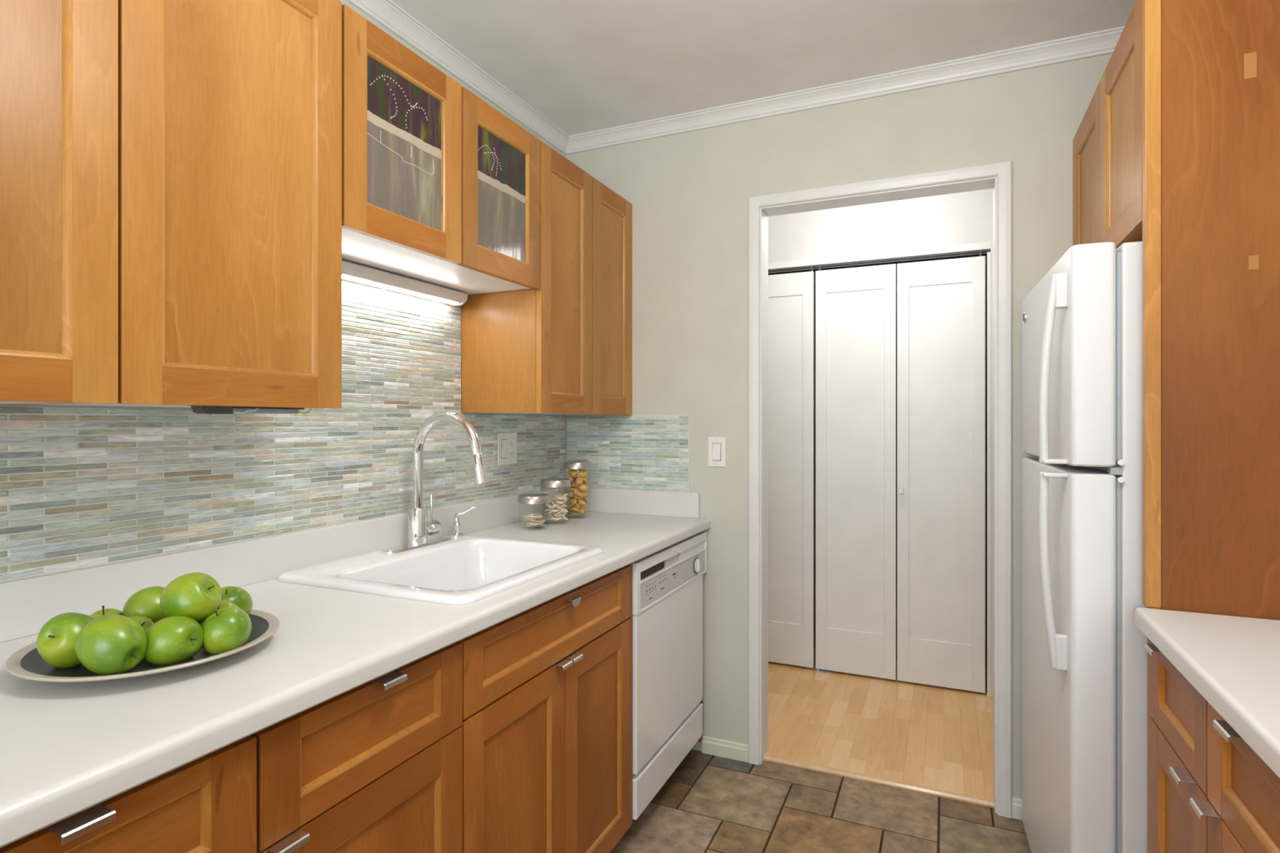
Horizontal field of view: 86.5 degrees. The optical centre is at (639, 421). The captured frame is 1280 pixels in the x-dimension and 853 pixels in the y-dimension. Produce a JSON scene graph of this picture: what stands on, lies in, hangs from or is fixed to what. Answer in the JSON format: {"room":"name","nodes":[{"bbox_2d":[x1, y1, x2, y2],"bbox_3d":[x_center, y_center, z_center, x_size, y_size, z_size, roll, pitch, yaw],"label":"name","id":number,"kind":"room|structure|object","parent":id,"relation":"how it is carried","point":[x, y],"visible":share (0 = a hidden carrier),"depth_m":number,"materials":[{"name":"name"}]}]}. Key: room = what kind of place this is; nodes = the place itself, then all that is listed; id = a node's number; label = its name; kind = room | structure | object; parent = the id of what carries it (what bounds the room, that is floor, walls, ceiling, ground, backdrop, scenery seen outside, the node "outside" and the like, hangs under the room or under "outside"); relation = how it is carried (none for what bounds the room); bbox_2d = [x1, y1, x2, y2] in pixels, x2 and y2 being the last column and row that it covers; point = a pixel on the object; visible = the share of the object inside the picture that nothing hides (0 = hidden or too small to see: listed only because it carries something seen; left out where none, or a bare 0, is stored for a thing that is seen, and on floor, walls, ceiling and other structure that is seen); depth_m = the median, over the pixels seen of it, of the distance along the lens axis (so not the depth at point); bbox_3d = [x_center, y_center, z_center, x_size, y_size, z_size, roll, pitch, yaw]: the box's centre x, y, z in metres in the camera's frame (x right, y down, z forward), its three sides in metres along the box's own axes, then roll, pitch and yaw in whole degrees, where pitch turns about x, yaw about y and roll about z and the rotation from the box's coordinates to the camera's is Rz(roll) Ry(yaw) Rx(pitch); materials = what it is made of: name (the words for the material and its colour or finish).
{"room":"kitchen","nodes":[
{"label":"kitchen","id":0,"kind":"room"},
{"bbox_2d":[0,0,565,582],"bbox_3d":[-1.374,0.044,0.644,0.100,2.464,4.950,0,0,24],"label":"wall","id":1,"kind":"structure","parent":0,"point":[344,2],"depth_m":2.01,"materials":[{"name":"paint"}]},
{"bbox_2d":[0,0,118,404],"bbox_3d":[-1.026,-0.455,0.914,0.310,0.853,0.420,0,0,24],"label":"upper cabinet","id":2,"kind":"object","parent":1,"relation":"attached to","point":[59,59],"visible":1,"depth_m":0.98,"materials":[{"name":"brown wood"}]},
{"bbox_2d":[16,0,342,408],"bbox_3d":[-0.853,-0.455,1.300,0.310,0.853,0.420,0,0,24],"label":"upper cabinet","id":3,"kind":"object","parent":1,"relation":"attached to","point":[230,111],"visible":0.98,"depth_m":1.22,"materials":[{"name":"brown wood"}]},
{"bbox_2d":[184,404,311,413],"bbox_3d":[-0.749,-0.022,1.314,0.038,0.015,0.241,0,0,24],"label":"strip light remnant","id":4,"kind":"object","parent":3,"relation":"attached to","point":[196,409],"visible":0.96,"depth_m":1.29,"materials":[{"name":"metal"}]},
{"bbox_2d":[0,280,565,582],"bbox_3d":[-0.871,-0.070,1.638,0.004,0.684,2.716,0,0,24],"label":"tile backsplash","id":5,"kind":"structure","parent":1,"relation":"attached to","point":[80,488],"depth_m":1.61,"materials":[{"name":"tile"}]},
{"bbox_2d":[497,432,516,465],"bbox_3d":[-0.481,0.098,2.482,0.012,0.116,0.116,0,0,24],"label":"switch plate","id":6,"kind":"object","parent":5,"relation":"attached to","point":[506,442],"visible":1,"depth_m":2.47,"materials":[{"name":"plastic"}]},
{"bbox_2d":[508,439,515,457],"bbox_3d":[-0.471,0.098,2.503,0.004,0.068,0.034,0,0,24],"label":"outlet","id":7,"kind":"object","parent":6,"relation":"attached to","point":[511,442],"depth_m":2.50,"materials":[{"name":"plastic"}]},
{"bbox_2d":[342,4,540,295],"bbox_3d":[-0.609,-0.647,1.843,0.310,0.467,0.764,0,0,24],"label":"upper cabinet","id":8,"kind":"object","parent":1,"relation":"attached to","point":[441,187],"visible":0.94,"depth_m":1.71,"materials":[{"name":"brown wood"}]},
{"bbox_2d":[342,259,467,306],"bbox_3d":[-0.727,-0.393,1.870,0.070,0.040,0.706,0,0,24],"label":"light","id":9,"kind":"object","parent":8,"relation":"attached to","point":[351,272],"visible":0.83,"depth_m":1.93,"materials":[{"name":"white plastic"}]},
{"bbox_2d":[342,275,457,304],"bbox_3d":[-0.724,-0.374,1.864,0.010,0.003,0.668,0,0,24],"label":"diffuser","id":10,"kind":"object","parent":9,"relation":"attached to","point":[366,280],"depth_m":1.94,"materials":[{"name":"white plastic"}]},
{"bbox_2d":[346,0,568,154],"bbox_3d":[-1.288,-1.160,0.660,0.043,0.056,4.850,0,0,24],"label":"crown molding","id":11,"kind":"structure","parent":1,"relation":"attached to","point":[387,13],"depth_m":2.21,"materials":[{"name":"paint"}]},
{"bbox_2d":[461,141,631,414],"bbox_3d":[-0.312,-0.455,2.505,0.310,0.853,0.681,0,0,24],"label":"upper cabinet","id":12,"kind":"object","parent":1,"relation":"attached to","point":[564,346],"visible":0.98,"depth_m":2.27,"materials":[{"name":"brown wood"}]},
{"bbox_2d":[391,0,1136,135],"bbox_3d":[-0.169,-1.228,0.158,2.697,0.080,5.050,0,0,24],"label":"ceiling","id":13,"kind":"structure","parent":0,"point":[584,66],"depth_m":2.12,"materials":[{"name":"paint"}]},
{"bbox_2d":[609,648,1031,852],"bbox_3d":[0.194,1.301,0.604,2.860,0.070,6.539,0,0,24],"label":"floor","id":14,"kind":"structure","parent":0,"point":[709,803],"depth_m":2.40,"materials":[{"name":"tile"}]},
{"bbox_2d":[0,735,256,852],"bbox_3d":[-0.874,0.843,0.849,0.640,0.864,0.423,0,0,24],"label":"base cabinet","id":15,"kind":"object","parent":14,"relation":"on","point":[206,804],"visible":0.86,"depth_m":0.83,"materials":[{"name":"brown wood"}]},
{"bbox_2d":[250,642,462,852],"bbox_3d":[-0.700,0.843,1.238,0.640,0.864,0.428,0,0,24],"label":"base cabinet","id":16,"kind":"object","parent":14,"relation":"on","point":[375,766],"visible":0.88,"depth_m":1.11,"materials":[{"name":"brown wood"}]},
{"bbox_2d":[457,563,632,852],"bbox_3d":[-0.452,0.843,1.789,0.640,0.864,0.778,0,0,24],"label":"base cabinet","id":17,"kind":"object","parent":14,"relation":"on","point":[545,726],"depth_m":1.62,"materials":[{"name":"brown wood"}]},
{"bbox_2d":[0,487,710,848],"bbox_3d":[-0.578,0.341,1.508,0.643,0.136,2.718,0,0,24],"label":"countertop","id":18,"kind":"structure","parent":17,"relation":"on","point":[67,749],"depth_m":1.16,"materials":[{"name":"laminate"}]},
{"bbox_2d":[4,608,279,682],"bbox_3d":[-0.771,0.357,1.083,0.351,0.027,0.351,0,0,24],"label":"platter","id":19,"kind":"object","parent":18,"relation":"on","point":[26,663],"visible":0.33,"depth_m":0.98,"materials":[{"name":"grey ceramic"}]},
{"bbox_2d":[35,612,94,668],"bbox_3d":[-0.826,0.317,0.985,0.078,0.079,0.073,0,0,9],"label":"apple","id":20,"kind":"object","parent":19,"relation":"on","point":[56,639],"visible":0.65,"depth_m":0.96,"materials":[{"name":"green food"}]},
{"bbox_2d":[89,605,123,618],"bbox_3d":[-0.856,0.325,1.091,0.063,0.062,0.060,0,0,45],"label":"apple","id":21,"kind":"object","parent":19,"relation":"on","point":[103,612],"visible":0.28,"depth_m":1.09,"materials":[{"name":"green food"}]},
{"bbox_2d":[74,614,146,675],"bbox_3d":[-0.742,0.314,0.956,0.082,0.082,0.075,0,0,12],"label":"apple","id":22,"kind":"object","parent":19,"relation":"on","point":[110,644],"visible":0.98,"depth_m":0.93,"materials":[{"name":"green food"}]},
{"bbox_2d":[128,616,155,631],"bbox_3d":[-0.781,0.330,1.050,0.061,0.059,0.063,0,0,-43],"label":"apple","id":23,"kind":"object","parent":19,"relation":"on","point":[145,622],"visible":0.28,"depth_m":1.05,"materials":[{"name":"green food"}]},
{"bbox_2d":[122,586,166,622],"bbox_3d":[-0.802,0.310,1.119,0.078,0.076,0.073,0,0,-38],"label":"apple","id":24,"kind":"object","parent":19,"relation":"on","point":[145,602],"visible":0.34,"depth_m":1.09,"materials":[{"name":"green food"}]},
{"bbox_2d":[143,615,203,665],"bbox_3d":[-0.688,0.324,1.005,0.071,0.071,0.076,0,0,12],"label":"apple","id":25,"kind":"object","parent":19,"relation":"on","point":[177,638],"visible":0.94,"depth_m":0.98,"materials":[{"name":"green food"}]},
{"bbox_2d":[199,600,239,625],"bbox_3d":[-0.704,0.333,1.141,0.067,0.063,0.064,0,0,-41],"label":"apple","id":26,"kind":"object","parent":19,"relation":"on","point":[223,604],"visible":0.16,"depth_m":1.14,"materials":[{"name":"green food"}]},
{"bbox_2d":[200,606,251,653],"bbox_3d":[-0.642,0.324,1.055,0.070,0.072,0.076,0,0,-40],"label":"apple","id":27,"kind":"object","parent":19,"relation":"on","point":[228,628],"visible":0.95,"depth_m":1.03,"materials":[{"name":"green food"}]},
{"bbox_2d":[160,572,221,623],"bbox_3d":[-0.702,0.277,1.064,0.080,0.080,0.085,0,0,-38],"label":"apple","id":28,"kind":"object","parent":27,"relation":"on","point":[197,596],"visible":0.91,"depth_m":1.04,"materials":[{"name":"green food"}]},
{"bbox_2d":[220,586,253,615],"bbox_3d":[-0.725,0.325,1.201,0.073,0.066,0.067,0,0,-43],"label":"apple","id":29,"kind":"object","parent":19,"relation":"on","point":[238,596],"visible":0.43,"depth_m":1.19,"materials":[{"name":"green food"}]},
{"bbox_2d":[381,411,488,553],"bbox_3d":[-0.543,0.163,1.915,0.271,0.386,0.256,0,0,24],"label":"faucet","id":30,"kind":"object","parent":18,"relation":"on","point":[419,526],"visible":1,"depth_m":1.94,"materials":[{"name":"silver metal"}]},
{"bbox_2d":[277,534,603,604],"bbox_3d":[-0.481,0.460,1.774,0.562,0.207,0.644,0,0,24],"label":"sink","id":31,"kind":"object","parent":18,"relation":"in","point":[465,569],"visible":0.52,"depth_m":1.84,"materials":[{"name":"white ceramic"}]},
{"bbox_2d":[448,506,475,536],"bbox_3d":[-0.559,0.312,2.131,0.078,0.089,0.045,0,0,13],"label":"soap dispenser","id":32,"kind":"object","parent":31,"relation":"on","point":[456,525],"visible":1,"depth_m":2.13,"materials":[{"name":"silver metal"}]},
{"bbox_2d":[518,493,549,504],"bbox_3d":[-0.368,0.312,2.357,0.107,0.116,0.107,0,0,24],"label":"lid","id":33,"kind":"object","parent":18,"relation":"on","point":[526,499],"visible":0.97,"depth_m":2.31,"materials":[{"name":"metal"}]},
{"bbox_2d":[528,519,545,525],"bbox_3d":[-0.357,0.349,2.361,0.056,0.017,0.054,0,0,38],"label":"wafer","id":34,"kind":"object","parent":33,"relation":"in","point":[542,520],"visible":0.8,"depth_m":2.35,"materials":[{"name":"beige food"}]},
{"label":"wafer","id":35,"kind":"object","parent":33,"relation":"in","visible":0},
{"label":"wafer","id":36,"kind":"object","parent":35,"relation":"on","visible":0},
{"bbox_2d":[525,519,538,524],"bbox_3d":[-0.370,0.346,2.361,0.056,0.012,0.055,0,0,2],"label":"wafer","id":37,"kind":"object","parent":36,"relation":"on","point":[526,521],"visible":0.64,"depth_m":2.35,"materials":[{"name":"beige food"}]},
{"label":"wafer","id":38,"kind":"object","parent":37,"relation":"on","visible":0},
{"label":"wafer","id":39,"kind":"object","parent":38,"relation":"on","visible":0},
{"label":"wafer","id":40,"kind":"object","parent":39,"relation":"on","visible":0},
{"label":"wafer","id":41,"kind":"object","parent":40,"relation":"on","visible":0},
{"bbox_2d":[526,513,542,517],"bbox_3d":[-0.365,0.323,2.343,0.056,0.007,0.056,0,0,22],"label":"wafer","id":42,"kind":"object","parent":41,"relation":"on","point":[535,515],"visible":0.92,"depth_m":2.33,"materials":[{"name":"beige food"}]},
{"bbox_2d":[524,512,540,515],"bbox_3d":[-0.374,0.320,2.354,0.055,0.010,0.056,0,0,34],"label":"wafer","id":43,"kind":"object","parent":42,"relation":"on","point":[534,513],"visible":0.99,"depth_m":2.34,"materials":[{"name":"beige food"}]},
{"bbox_2d":[541,478,570,487],"bbox_3d":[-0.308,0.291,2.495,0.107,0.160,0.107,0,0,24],"label":"lid","id":44,"kind":"object","parent":18,"relation":"on","point":[547,482],"visible":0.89,"depth_m":2.45,"materials":[{"name":"metal"}]},
{"bbox_2d":[563,461,591,469],"bbox_3d":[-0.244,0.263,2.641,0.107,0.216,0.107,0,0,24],"label":"lid","id":45,"kind":"object","parent":18,"relation":"on","point":[566,464],"visible":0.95,"depth_m":2.60,"materials":[{"name":"metal"}]},
{"bbox_2d":[565,489,574,497],"bbox_3d":[-0.268,0.280,2.634,0.032,0.033,0.032,0,0,38],"label":"shell","id":46,"kind":"object","parent":45,"relation":"in","point":[570,492],"visible":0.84,"depth_m":2.62,"materials":[{"name":"brown food"}]},
{"bbox_2d":[566,506,573,514],"bbox_3d":[-0.269,0.343,2.640,0.037,0.029,0.037,0,0,19],"label":"shell","id":47,"kind":"object","parent":45,"relation":"in","point":[570,507],"visible":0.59,"depth_m":2.63,"materials":[{"name":"brown food"}]},
{"bbox_2d":[568,475,573,484],"bbox_3d":[-0.267,0.225,2.632,0.024,0.031,0.039,0,0,7],"label":"shell","id":48,"kind":"object","parent":45,"relation":"in","point":[571,477],"visible":0.77,"depth_m":2.62,"materials":[{"name":"orange food"}]},
{"bbox_2d":[568,469,574,475],"bbox_3d":[-0.266,0.198,2.653,0.027,0.030,0.050,0,0,-37],"label":"shell","id":49,"kind":"object","parent":45,"relation":"in","point":[570,471],"visible":0.57,"depth_m":2.64,"materials":[{"name":"brown food"}]},
{"bbox_2d":[568,484,577,491],"bbox_3d":[-0.256,0.254,2.620,0.046,0.029,0.028,0,0,-42],"label":"shell","id":50,"kind":"object","parent":45,"relation":"in","point":[573,487],"visible":0.94,"depth_m":2.61,"materials":[{"name":"orange food"}]},
{"bbox_2d":[569,498,577,505],"bbox_3d":[-0.256,0.308,2.620,0.032,0.026,0.034,0,0,11],"label":"shell","id":51,"kind":"object","parent":45,"relation":"in","point":[572,501],"visible":1,"depth_m":2.61,"materials":[{"name":"orange food"}]},
{"bbox_2d":[570,469,577,477],"bbox_3d":[-0.253,0.200,2.618,0.032,0.029,0.035,0,0,-38],"label":"shell","id":52,"kind":"object","parent":45,"relation":"in","point":[574,473],"visible":1,"depth_m":2.61,"materials":[{"name":"orange food"}]},
{"bbox_2d":[568,507,580,514],"bbox_3d":[-0.252,0.343,2.618,0.045,0.028,0.026,0,0,9],"label":"shell","id":53,"kind":"object","parent":45,"relation":"in","point":[575,511],"visible":1,"depth_m":2.61,"materials":[{"name":"orange food"}]},
{"bbox_2d":[573,502,580,509],"bbox_3d":[-0.244,0.329,2.639,0.026,0.031,0.046,0,0,-24],"label":"shell","id":54,"kind":"object","parent":45,"relation":"in","point":[577,505],"visible":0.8,"depth_m":2.62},
{"bbox_2d":[573,490,582,498],"bbox_3d":[-0.238,0.281,2.617,0.033,0.033,0.037,0,0,-26],"label":"shell","id":55,"kind":"object","parent":45,"relation":"in","point":[578,495],"visible":1,"depth_m":2.61,"materials":[{"name":"orange food"}]},
{"bbox_2d":[575,476,582,485],"bbox_3d":[-0.235,0.228,2.619,0.036,0.033,0.034,0,0,35],"label":"shell","id":56,"kind":"object","parent":45,"relation":"in","point":[579,480],"visible":1,"depth_m":2.61,"materials":[{"name":"orange food"}]},
{"bbox_2d":[577,497,587,505],"bbox_3d":[-0.224,0.307,2.629,0.034,0.034,0.036,0,0,-29],"label":"shell","id":57,"kind":"object","parent":45,"relation":"in","point":[583,501],"visible":0.94,"depth_m":2.62,"materials":[{"name":"orange food"}]},
{"bbox_2d":[578,507,586,514],"bbox_3d":[-0.224,0.345,2.628,0.033,0.025,0.032,0,0,17],"label":"shell","id":58,"kind":"object","parent":45,"relation":"in","point":[581,509],"visible":0.96,"depth_m":2.62,"materials":[{"name":"orange food"}]},
{"bbox_2d":[577,483,588,492],"bbox_3d":[-0.222,0.255,2.631,0.046,0.032,0.026,0,0,-14],"label":"shell","id":59,"kind":"object","parent":45,"relation":"in","point":[582,487],"visible":0.96,"depth_m":2.62,"materials":[{"name":"orange food"}]},
{"bbox_2d":[577,469,588,477],"bbox_3d":[-0.222,0.200,2.631,0.048,0.030,0.026,0,0,-17],"label":"shell","id":60,"kind":"object","parent":45,"relation":"in","point":[581,473],"visible":1,"depth_m":2.62,"materials":[{"name":"orange food"}]},
{"bbox_2d":[580,491,587,497],"bbox_3d":[-0.222,0.283,2.651,0.037,0.032,0.035,0,0,-5],"label":"shell","id":61,"kind":"object","parent":45,"relation":"in","point":[584,494],"visible":0.61,"depth_m":2.64,"materials":[{"name":"orange food"}]},
{"bbox_2d":[581,476,587,484],"bbox_3d":[-0.221,0.228,2.649,0.034,0.033,0.031,0,0,-20],"label":"shell","id":62,"kind":"object","parent":45,"relation":"in","point":[584,479],"visible":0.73,"depth_m":2.64,"materials":[{"name":"orange food"}]},
{"bbox_2d":[632,531,706,820],"bbox_3d":[-0.138,0.802,2.434,0.596,0.772,0.648,0,0,24],"label":"dishwasher","id":63,"kind":"object","parent":14,"relation":"on","point":[668,582],"visible":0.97,"depth_m":2.23,"materials":[{"name":"white plastic"}]},
{"bbox_2d":[1022,241,1147,852],"bbox_3d":[1.366,0.448,1.641,0.794,1.648,0.719,0,0,22],"label":"refrigerator","id":64,"kind":"object","parent":14,"relation":"on","point":[1085,656],"visible":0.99,"depth_m":1.43,"materials":[{"name":"metal"}]},
{"bbox_2d":[1144,640,1208,852],"bbox_3d":[1.238,0.843,1.078,0.680,0.864,0.324,0,0,24],"label":"base cabinet","id":65,"kind":"object","parent":14,"relation":"on","point":[1178,712],"visible":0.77,"depth_m":1.22,"materials":[{"name":"brown wood"}]},
{"bbox_2d":[1142,0,1279,852],"bbox_3d":[1.317,0.126,1.234,0.662,2.300,0.024,0,0,24],"label":"panel","id":66,"kind":"object","parent":14,"relation":"on","point":[1211,68],"visible":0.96,"depth_m":1.32,"materials":[{"name":"brown wood"}]},
{"bbox_2d":[1189,702,1279,852],"bbox_3d":[1.084,0.843,0.734,0.680,0.864,0.427,0,0,24],"label":"base cabinet","id":67,"kind":"object","parent":14,"relation":"on","point":[1242,810],"visible":0.8,"depth_m":0.95,"materials":[{"name":"brown wood"}]},
{"bbox_2d":[1134,607,1279,777],"bbox_3d":[0.780,0.390,0.060,0.681,0.038,2.548,0,0,24],"label":"countertop","id":68,"kind":"structure","parent":67,"relation":"on","point":[1233,662],"depth_m":1.06,"materials":[{"name":"laminate"}]},
{"bbox_2d":[565,53,1112,799],"bbox_3d":[0.844,0.044,2.416,2.697,2.464,0.100,0,0,24],"label":"wall","id":69,"kind":"structure","parent":0,"point":[688,193],"depth_m":2.57,"materials":[{"name":"paint"}]},
{"bbox_2d":[566,415,689,491],"bbox_3d":[-0.060,0.124,2.763,0.552,0.298,0.007,0,0,24],"label":"tile backsplash","id":70,"kind":"structure","parent":69,"relation":"attached to","point":[637,452],"depth_m":2.75,"materials":[{"name":"tile"}]},
{"bbox_2d":[697,699,702,742],"bbox_3d":[0.232,0.818,2.619,0.015,0.816,0.028,0,0,24],"label":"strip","id":71,"kind":"object","parent":69,"relation":"attached to","point":[700,739],"visible":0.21,"depth_m":2.61,"materials":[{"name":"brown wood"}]},
{"bbox_2d":[707,436,725,466],"bbox_3d":[0.293,0.115,2.601,0.070,0.114,0.012,0,0,24],"label":"light switch","id":72,"kind":"object","parent":69,"relation":"attached to","point":[716,445],"visible":1,"depth_m":2.60,"materials":[{"name":"plastic"}]},
{"bbox_2d":[702,735,748,762],"bbox_3d":[0.324,1.245,2.589,0.182,0.062,0.011,0,0,24],"label":"baseboard","id":73,"kind":"structure","parent":69,"relation":"attached to","point":[710,745],"depth_m":2.58,"materials":[{"name":"beige paint"}]},
{"bbox_2d":[566,26,1124,154],"bbox_3d":[0.815,-1.160,2.351,2.497,0.056,0.043,0,0,24],"label":"crown molding","id":74,"kind":"structure","parent":69,"relation":"attached to","point":[1101,42],"depth_m":2.36,"materials":[{"name":"paint"}]},
{"bbox_2d":[763,754,994,808],"bbox_3d":[0.824,1.270,2.417,0.773,0.013,0.026,0,0,24],"label":"trim","id":75,"kind":"structure","parent":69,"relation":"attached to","point":[911,787],"depth_m":2.40,"materials":[{"name":"laminate"}]},
{"bbox_2d":[748,160,1012,817],"bbox_3d":[0.827,0.217,2.424,0.869,2.118,0.130,0,0,24],"label":"door frame","id":76,"kind":"structure","parent":69,"relation":"attached to","point":[997,176],"depth_m":2.33,"materials":[{"name":"paint"}]},
{"bbox_2d":[1012,797,1022,819],"bbox_3d":[1.522,1.245,2.051,0.702,0.062,0.011,0,0,24],"label":"baseboard","id":77,"kind":"structure","parent":69,"relation":"attached to","point":[1016,802],"depth_m":2.19,"materials":[{"name":"paint"}]},
{"bbox_2d":[768,188,992,697],"bbox_3d":[1.334,0.044,3.462,2.600,2.464,0.370,0,0,24],"label":"wall","id":78,"kind":"structure","parent":0,"point":[964,217],"depth_m":3.35,"materials":[{"name":"paint"}]},
{"bbox_2d":[768,241,991,273],"bbox_3d":[0.896,-0.798,3.474,1.592,0.068,0.032,0,0,24],"label":"door track","id":79,"kind":"object","parent":78,"relation":"attached to","point":[975,248],"visible":0.8,"depth_m":3.33,"materials":[{"name":"metal"}]},
{"bbox_2d":[768,271,813,667],"bbox_3d":[0.536,0.243,3.634,0.772,2.021,0.030,0,0,24],"label":"door","id":80,"kind":"structure","parent":79,"relation":"attached to","point":[790,295],"depth_m":3.52,"materials":[{"name":"paint"}]},
{"bbox_2d":[815,255,985,693],"bbox_3d":[1.244,0.249,3.301,0.770,2.033,0.058,0,0,24],"label":"door","id":81,"kind":"structure","parent":79,"relation":"hanging from","point":[941,303],"depth_m":3.29,"materials":[{"name":"paint"}]},
{"bbox_2d":[986,252,990,696],"bbox_3d":[1.629,0.241,3.181,0.014,2.048,0.102,0,0,24],"label":"door frame","id":82,"kind":"structure","parent":78,"relation":"attached to","point":[988,256],"depth_m":3.13,"materials":[{"name":"paint"}]},
{"bbox_3d":[0.996,0.044,-0.419,0.100,2.464,4.950,0,0,24],"label":"wall","id":83,"kind":"structure","parent":0,"visible":0},
{"bbox_2d":[1072,0,1142,248],"bbox_3d":[1.490,-0.645,1.621,0.663,0.471,0.818,0,0,24],"label":"upper cabinet","id":84,"kind":"object","parent":83,"relation":"attached to","point":[1107,143],"visible":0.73,"depth_m":1.63,"materials":[{"name":"brown wood"}]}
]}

